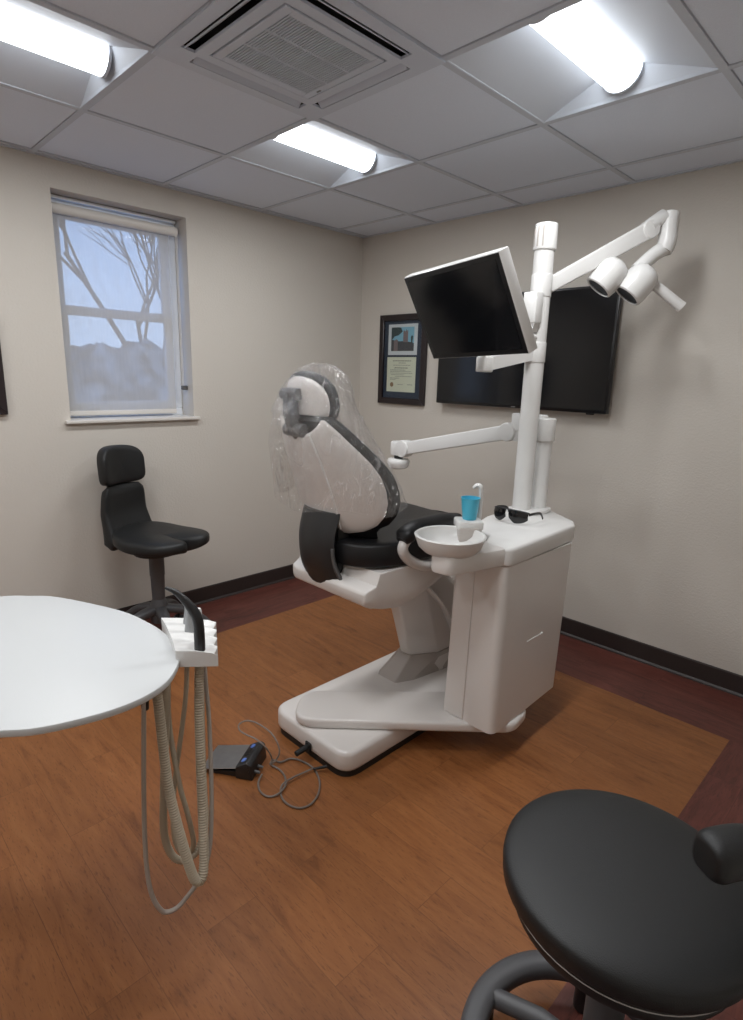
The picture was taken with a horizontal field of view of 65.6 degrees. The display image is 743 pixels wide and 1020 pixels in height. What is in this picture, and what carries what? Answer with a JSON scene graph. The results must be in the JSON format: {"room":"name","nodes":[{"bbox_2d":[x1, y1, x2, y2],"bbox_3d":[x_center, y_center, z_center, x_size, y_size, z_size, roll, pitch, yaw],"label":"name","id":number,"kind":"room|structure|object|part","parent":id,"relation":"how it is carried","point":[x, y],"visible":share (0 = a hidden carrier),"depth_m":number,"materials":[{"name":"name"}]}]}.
{"room":"dental clinic","nodes":[
{"label":"dental clinic","id":0,"kind":"room"},
{"bbox_2d":[0,146,362,608],"bbox_3d":[-1.843,-0.558,2.725,4.950,2.624,0.200,-11,18,-44],"label":"wall","id":1,"kind":"structure","parent":0,"point":[265,299],"depth_m":3.34,"materials":[{"name":"grey paint"}]},
{"bbox_2d":[0,345,7,414],"bbox_3d":[-1.919,-0.626,2.461,0.597,0.447,0.025,-11,18,-44],"label":"framed picture","id":2,"kind":"object","parent":1,"relation":"attached to","point":[3,399],"visible":1,"depth_m":2.68,"materials":[{"name":"brown wood"}]},
{"bbox_2d":[51,199,199,423],"bbox_3d":[-1.332,-1.034,3.100,0.735,1.092,0.227,-11,18,-44],"label":"window","id":3,"kind":"structure","parent":1,"relation":"in","point":[179,415],"depth_m":3.28,"materials":[{"name":"white plastic"}]},
{"bbox_2d":[51,194,187,415],"bbox_3d":[-1.335,-1.049,3.104,0.673,1.060,0.073,-11,18,-44],"label":"roller shade","id":4,"kind":"object","parent":3,"relation":"attached to","point":[113,270],"visible":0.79,"depth_m":3.08,"materials":[{"name":"grey fabric"}]},
{"bbox_3d":[-1.338,-1.561,2.998,0.667,0.016,0.028,-11,18,-44],"label":"mounting rail","id":5,"kind":"part","parent":4,"relation":"part of","materials":[{"name":"white plastic"}]},
{"bbox_3d":[-1.095,-1.140,3.292,0.012,0.860,0.007,-11,18,-44],"label":"pull chain","id":6,"kind":"part","parent":4,"relation":"part of","materials":[{"name":"grey plastic"}]},
{"bbox_3d":[-1.327,-0.506,3.203,0.735,0.017,0.170,-11,18,-44],"label":"sill","id":7,"kind":"part","parent":3,"relation":"part of","materials":[{"name":"grey"}]},
{"bbox_2d":[116,564,295,619],"bbox_3d":[-1.803,0.688,2.939,4.750,0.104,0.016,-11,18,-44],"label":"baseboard","id":8,"kind":"structure","parent":1,"relation":"attached to","point":[202,595],"depth_m":3.82,"materials":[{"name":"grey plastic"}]},
{"bbox_2d":[0,578,742,1019],"bbox_3d":[-0.627,1.064,1.824,4.770,0.050,3.380,-11,18,-44],"label":"floor","id":9,"kind":"structure","parent":0,"point":[386,896],"depth_m":1.85,"materials":[{"name":"brown wood"}]},
{"bbox_2d":[0,586,217,914],"bbox_3d":[-1.211,0.613,1.450,1.706,0.964,0.629,3,13,6],"label":"table","id":10,"kind":"object","parent":9,"relation":"on","point":[65,663],"depth_m":1.32,"materials":[{"name":"white plastic"}]},
{"bbox_2d":[183,607,185,623],"bbox_3d":[-0.467,0.265,1.461,0.022,0.061,0.023,-11,18,-44],"label":"handpiece","id":11,"kind":"object","parent":10,"relation":"on","point":[184,618],"visible":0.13,"depth_m":1.46,"materials":[{"name":"grey metal"}]},
{"bbox_3d":[-0.427,0.249,1.326,0.086,0.154,0.025,2,13,2],"label":"suction handle","id":12,"kind":"part","parent":10,"relation":"part of","materials":[{"name":"black plastic"}]},
{"bbox_2d":[185,610,193,632],"bbox_3d":[-0.448,0.273,1.417,0.023,0.067,0.024,-11,18,-44],"label":"handpiece","id":13,"kind":"object","parent":10,"relation":"on","point":[188,622],"visible":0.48,"depth_m":1.41,"materials":[{"name":"grey"}]},
{"bbox_2d":[97,445,210,626],"bbox_3d":[-1.131,0.206,3.001,0.547,1.052,0.541,7,14,22],"label":"stool","id":14,"kind":"object","parent":9,"relation":"on","point":[128,527],"visible":0.75,"depth_m":2.98,"materials":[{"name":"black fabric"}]},
{"bbox_3d":[-1.313,-0.235,2.991,0.109,0.200,0.272,7,14,22],"label":"backrest","id":15,"kind":"part","parent":14,"relation":"part of","materials":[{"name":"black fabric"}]},
{"bbox_3d":[-1.267,0.557,3.140,0.241,0.150,0.060,7,14,22],"label":"leg","id":16,"kind":"part","parent":14,"relation":"part of","materials":[{"name":"grey paint"}]},
{"bbox_3d":[-1.225,0.598,2.974,0.060,0.150,0.241,12,17,38],"label":"leg","id":17,"kind":"part","parent":14,"relation":"part of","materials":[{"name":"grey paint"}]},
{"bbox_3d":[-1.121,0.212,3.000,0.220,0.020,0.220,7,14,22],"label":"seat plate","id":18,"kind":"part","parent":14,"relation":"part of","materials":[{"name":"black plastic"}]},
{"bbox_3d":[-1.082,0.152,2.970,0.446,0.111,0.410,7,14,22],"label":"seat","id":19,"kind":"part","parent":14,"relation":"part of","materials":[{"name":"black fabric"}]},
{"bbox_3d":[-1.053,0.605,2.965,0.060,0.150,0.241,-7,16,-32],"label":"leg","id":20,"kind":"part","parent":14,"relation":"part of","materials":[{"name":"grey paint"}]},
{"bbox_3d":[-1.123,0.541,3.228,0.060,0.150,0.241,2,13,3],"label":"leg","id":21,"kind":"part","parent":14,"relation":"part of","materials":[{"name":"grey paint"}]},
{"bbox_3d":[-0.989,0.570,3.122,0.241,0.150,0.060,-2,14,-14],"label":"leg","id":22,"kind":"part","parent":14,"relation":"part of","materials":[{"name":"grey paint"}]},
{"bbox_2d":[206,720,326,808],"bbox_3d":[-0.391,0.913,2.125,0.484,0.118,0.224,8,15,24],"label":"foot pedal","id":23,"kind":"object","parent":9,"relation":"on","point":[239,761],"visible":1,"depth_m":2.14,"materials":[{"name":"black plastic"}]},
{"bbox_3d":[-0.544,0.929,2.173,0.142,0.031,0.141,4,13,11],"label":"pedal plate","id":24,"kind":"part","parent":23,"relation":"part of","materials":[{"name":"metal"}]},
{"bbox_3d":[-0.432,0.887,2.203,0.187,0.105,0.080,10,15,30],"label":"raised cord","id":25,"kind":"part","parent":23,"relation":"part of","materials":[{"name":"grey plastic"}]},
{"bbox_3d":[-0.353,0.975,2.077,0.112,0.019,0.149,6,14,19],"label":"cord","id":26,"kind":"part","parent":23,"relation":"part of","materials":[{"name":"grey plastic"}]},
{"bbox_3d":[-0.266,0.975,2.089,0.158,0.019,0.278,-4,14,-23],"label":"cord","id":27,"kind":"part","parent":23,"relation":"part of","materials":[{"name":"grey plastic"}]},
{"bbox_2d":[278,371,461,776],"bbox_3d":[0.207,0.143,2.565,1.462,1.450,0.596,-11,18,-44],"label":"dental chair","id":28,"kind":"object","parent":9,"relation":"on","point":[358,544],"visible":0.79,"depth_m":2.12,"materials":[{"name":"white plastic"}]},
{"bbox_3d":[-0.236,-0.378,2.025,0.062,0.179,0.220,-11,18,-44],"label":"headrest plate","id":29,"kind":"part","parent":28,"relation":"part of","materials":[{"name":"white plastic"}]},
{"bbox_2d":[298,414,400,538],"bbox_3d":[-0.166,-0.125,2.150,0.246,0.460,0.543,-11,18,-44],"label":"backrest cushion","id":30,"kind":"object","parent":28,"relation":"on","point":[346,491],"depth_m":2.03,"materials":[{"name":"white plastic"}]},
{"bbox_2d":[335,502,454,567],"bbox_3d":[0.116,0.106,2.457,0.810,0.148,0.524,-11,18,-44],"label":"seat cushion","id":31,"kind":"object","parent":28,"relation":"on","point":[381,549],"depth_m":2.12,"materials":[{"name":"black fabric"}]},
{"bbox_3d":[0.184,0.152,2.171,0.250,0.200,0.051,-11,18,-44],"label":"armrest","id":32,"kind":"part","parent":28,"relation":"part of","materials":[{"name":"white plastic"}]},
{"bbox_2d":[296,221,574,733],"bbox_3d":[0.353,-0.122,2.163,1.220,1.942,0.583,-5,15,-26],"label":"dental delivery unit","id":33,"kind":"object","parent":28,"relation":"attached to","point":[510,583],"visible":0.96,"depth_m":2.22,"materials":[{"name":"white plastic"}]},
{"bbox_3d":[0.161,0.808,2.335,0.925,0.042,0.233,2,13,0],"label":"support arm","id":34,"kind":"part","parent":33,"relation":"part of","materials":[{"name":"white plastic"}]},
{"bbox_2d":[414,525,486,558],"bbox_3d":[0.270,0.115,1.987,0.246,0.068,0.246,-11,18,-44],"label":"bowl","id":35,"kind":"object","parent":33,"relation":"on","point":[438,541],"depth_m":1.99,"materials":[{"name":"white ceramic"}]},
{"bbox_3d":[0.337,0.497,2.205,0.027,0.627,0.092,-11,18,-44],"label":"panel","id":36,"kind":"part","parent":33,"relation":"part of","materials":[{"name":"white plastic"}]},
{"bbox_3d":[0.331,0.163,2.025,0.302,0.066,0.148,-6,15,-30],"label":"cuspidor arm","id":37,"kind":"part","parent":33,"relation":"part of","materials":[{"name":"white plastic"}]},
{"bbox_2d":[454,483,483,529],"bbox_3d":[0.353,-0.006,2.074,0.121,0.173,0.118,-11,18,-44],"label":"cup","id":38,"kind":"object","parent":33,"relation":"on","point":[460,524],"depth_m":2.06,"materials":[{"name":"blue plastic"}]},
{"bbox_2d":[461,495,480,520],"bbox_3d":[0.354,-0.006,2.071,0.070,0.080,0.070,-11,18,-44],"label":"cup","id":39,"kind":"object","parent":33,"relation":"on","point":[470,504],"visible":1,"depth_m":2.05,"materials":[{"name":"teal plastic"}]},
{"bbox_2d":[387,413,556,468],"bbox_3d":[0.448,-0.323,2.853,0.124,0.348,0.962,-11,18,-44],"label":"assistant arm","id":40,"kind":"object","parent":33,"relation":"attached to","point":[509,431],"visible":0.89,"depth_m":2.80},
{"bbox_3d":[0.408,-0.347,2.895,0.048,0.214,0.658,-11,18,-44],"label":"spring arm","id":41,"kind":"part","parent":40,"relation":"part of","materials":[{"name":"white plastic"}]},
{"bbox_2d":[404,246,546,371],"bbox_3d":[0.526,-0.680,2.083,0.665,0.357,0.515,-5,15,-27],"label":"monitor","id":42,"kind":"object","parent":33,"relation":"attached to","point":[472,306],"visible":0.98,"depth_m":1.94,"materials":[{"name":"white plastic"}]},
{"bbox_3d":[0.556,-0.616,2.354,0.305,0.111,0.068,-6,15,-28],"label":"arm","id":43,"kind":"part","parent":42,"relation":"part of","materials":[{"name":"white plastic"}]},
{"bbox_2d":[494,505,542,523],"bbox_3d":[0.608,0.010,2.413,0.164,0.057,0.176,-11,18,-44],"label":"safety glasses","id":44,"kind":"object","parent":33,"relation":"on","point":[516,516],"visible":1,"depth_m":2.35,"materials":[{"name":"black plastic"}]},
{"bbox_3d":[0.569,-0.002,2.368,0.037,0.016,0.165,-11,18,-44],"label":"brow frame","id":45,"kind":"part","parent":44,"relation":"part of","materials":[{"name":"black plastic"}]},
{"bbox_2d":[482,511,574,566],"bbox_3d":[0.599,0.090,2.370,0.695,0.070,0.359,-11,18,-44],"label":"countertop","id":46,"kind":"structure","parent":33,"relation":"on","point":[522,544],"depth_m":2.23,"materials":[{"name":"white plastic"}]},
{"bbox_3d":[0.682,-0.526,2.447,0.080,1.106,0.080,-11,18,-44],"label":"post","id":47,"kind":"part","parent":33,"relation":"part of","materials":[{"name":"white metal"}]},
{"bbox_3d":[0.758,-0.151,2.576,0.068,0.321,0.068,-11,18,-44],"label":"short post","id":48,"kind":"part","parent":33,"relation":"part of","materials":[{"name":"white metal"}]},
{"bbox_2d":[530,209,685,311],"bbox_3d":[0.977,-1.028,2.355,0.647,0.402,0.152,1,13,-4],"label":"light","id":49,"kind":"object","parent":33,"relation":"attached to","point":[610,274],"visible":0.96,"depth_m":2.35,"materials":[{"name":"white plastic"}]},
{"bbox_3d":[0.942,-0.923,2.393,0.091,0.062,0.088,-11,18,-44],"label":"lamp glass","id":50,"kind":"part","parent":49,"relation":"part of","materials":[{"name":"grey"}]},
{"bbox_3d":[0.934,-1.038,2.371,0.442,0.290,0.042,0,13,-7],"label":"spring arm","id":51,"kind":"part","parent":49,"relation":"part of","materials":[{"name":"white plastic"}]},
{"bbox_3d":[1.058,-0.889,2.388,0.095,0.064,0.092,-11,18,-44],"label":"lamp glass","id":52,"kind":"part","parent":49,"relation":"part of","materials":[{"name":"grey glass"}]},
{"bbox_3d":[1.211,-0.896,2.382,0.174,0.145,0.052,4,13,11],"label":"handle","id":53,"kind":"part","parent":49,"relation":"part of","materials":[{"name":"white plastic"}]},
{"bbox_2d":[461,789,742,1019],"bbox_3d":[0.483,0.844,1.065,0.610,0.787,0.483,8,15,24],"label":"round stool","id":54,"kind":"object","parent":9,"relation":"on","point":[619,899],"visible":1,"depth_m":0.99,"materials":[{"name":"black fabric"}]},
{"bbox_3d":[0.352,1.096,1.241,0.223,0.049,0.054,10,16,32],"label":"leg","id":55,"kind":"part","parent":54,"relation":"part of","materials":[{"name":"grey paint"}]},
{"bbox_2d":[0,0,742,235],"bbox_3d":[-0.554,-1.402,1.230,4.950,0.265,3.560,-11,18,-44],"label":"ceiling","id":56,"kind":"structure","parent":0,"point":[435,111],"depth_m":2.24,"materials":[{"name":"tile"}]},
{"bbox_2d":[0,0,149,108],"bbox_3d":[-1.081,-1.440,1.731,0.587,0.089,0.587,-11,18,-44],"label":"ceiling light","id":57,"kind":"object","parent":56,"relation":"attached to","point":[44,52],"visible":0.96,"depth_m":1.84,"materials":[{"name":"white plastic"}]},
{"bbox_3d":[-0.882,-1.474,1.926,0.024,0.075,0.587,-11,18,-44],"label":"plate","id":58,"kind":"part","parent":57,"relation":"part of","materials":[{"name":"grey ceramic"}]},
{"bbox_2d":[151,0,445,120],"bbox_3d":[-0.220,-1.406,1.736,0.630,0.089,0.630,-11,18,-44],"label":"air conditioner cassette","id":59,"kind":"object","parent":56,"relation":"attached to","point":[312,60],"visible":0.98,"depth_m":1.72,"materials":[{"name":"white plastic"}]},
{"bbox_3d":[-0.220,-1.412,1.734,0.585,0.077,0.585,-11,18,-44],"label":"casing","id":60,"kind":"part","parent":59,"relation":"part of","materials":[{"name":"white plastic"}]},
{"bbox_2d":[213,3,383,98],"bbox_3d":[-0.221,-1.369,1.744,0.368,0.011,0.368,-11,18,-44],"label":"grille","id":61,"kind":"object","parent":59,"relation":"attached to","point":[287,48],"depth_m":1.72,"materials":[{"name":"white plastic"}]},
{"bbox_2d":[231,121,414,187],"bbox_3d":[-0.217,-1.613,2.573,0.587,0.089,0.587,-11,18,-44],"label":"ceiling light","id":62,"kind":"object","parent":56,"relation":"attached to","point":[315,152],"visible":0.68,"depth_m":2.64,"materials":[{"name":"white plastic"}]},
{"bbox_3d":[-0.018,-1.647,2.768,0.024,0.075,0.587,-11,18,-44],"label":"plate","id":63,"kind":"part","parent":62,"relation":"part of","materials":[{"name":"grey ceramic"}]},
{"bbox_2d":[0,0,742,237],"bbox_3d":[-0.558,-1.274,1.260,4.750,0.014,3.360,-11,18,-44],"label":"ceiling grid","id":64,"kind":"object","parent":56,"relation":"attached to","point":[679,6],"depth_m":2.30,"materials":[{"name":"grey metal"}]},
{"bbox_2d":[447,0,718,122],"bbox_3d":[0.642,-1.391,1.736,0.587,0.089,0.587,-11,18,-44],"label":"ceiling light","id":65,"kind":"object","parent":56,"relation":"attached to","point":[584,55],"visible":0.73,"depth_m":1.77,"materials":[{"name":"white plastic"}]},
{"bbox_3d":[0.841,-1.425,1.932,0.024,0.075,0.587,-11,18,-44],"label":"plate","id":66,"kind":"part","parent":65,"relation":"part of","materials":[{"name":"grey ceramic"}]},
{"bbox_2d":[359,161,742,675],"bbox_3d":[1.166,-0.568,3.145,0.100,2.624,3.460,-11,18,-44],"label":"wall","id":67,"kind":"structure","parent":0,"point":[650,487],"depth_m":2.93,"materials":[{"name":"grey paint"}]},
{"bbox_2d":[378,313,427,405],"bbox_3d":[0.208,-1.025,3.939,0.025,0.595,0.425,-11,18,-44],"label":"diploma","id":68,"kind":"object","parent":67,"relation":"attached to","point":[403,344],"visible":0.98,"depth_m":3.94,"materials":[{"name":"brown wood"}]},
{"bbox_2d":[391,327,414,350],"bbox_3d":[0.210,-1.158,3.910,0.001,0.156,0.207,-11,18,-44],"label":"photograph","id":69,"kind":"object","parent":68,"relation":"attached to","point":[402,338],"depth_m":3.91,"materials":[{"name":"multicoloured paper"}]},
{"bbox_2d":[436,286,622,414],"bbox_3d":[0.840,-0.898,3.282,0.076,0.640,1.113,-11,18,-44],"label":"television","id":70,"kind":"object","parent":67,"relation":"attached to","point":[583,328],"visible":0.71,"depth_m":3.05,"materials":[{"name":"black plastic"}]},
{"bbox_2d":[454,580,742,697],"bbox_3d":[1.054,0.657,3.427,0.016,0.104,3.360,-11,18,-44],"label":"baseboard","id":71,"kind":"structure","parent":67,"relation":"attached to","point":[729,682],"depth_m":3.01,"materials":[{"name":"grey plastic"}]}
]}

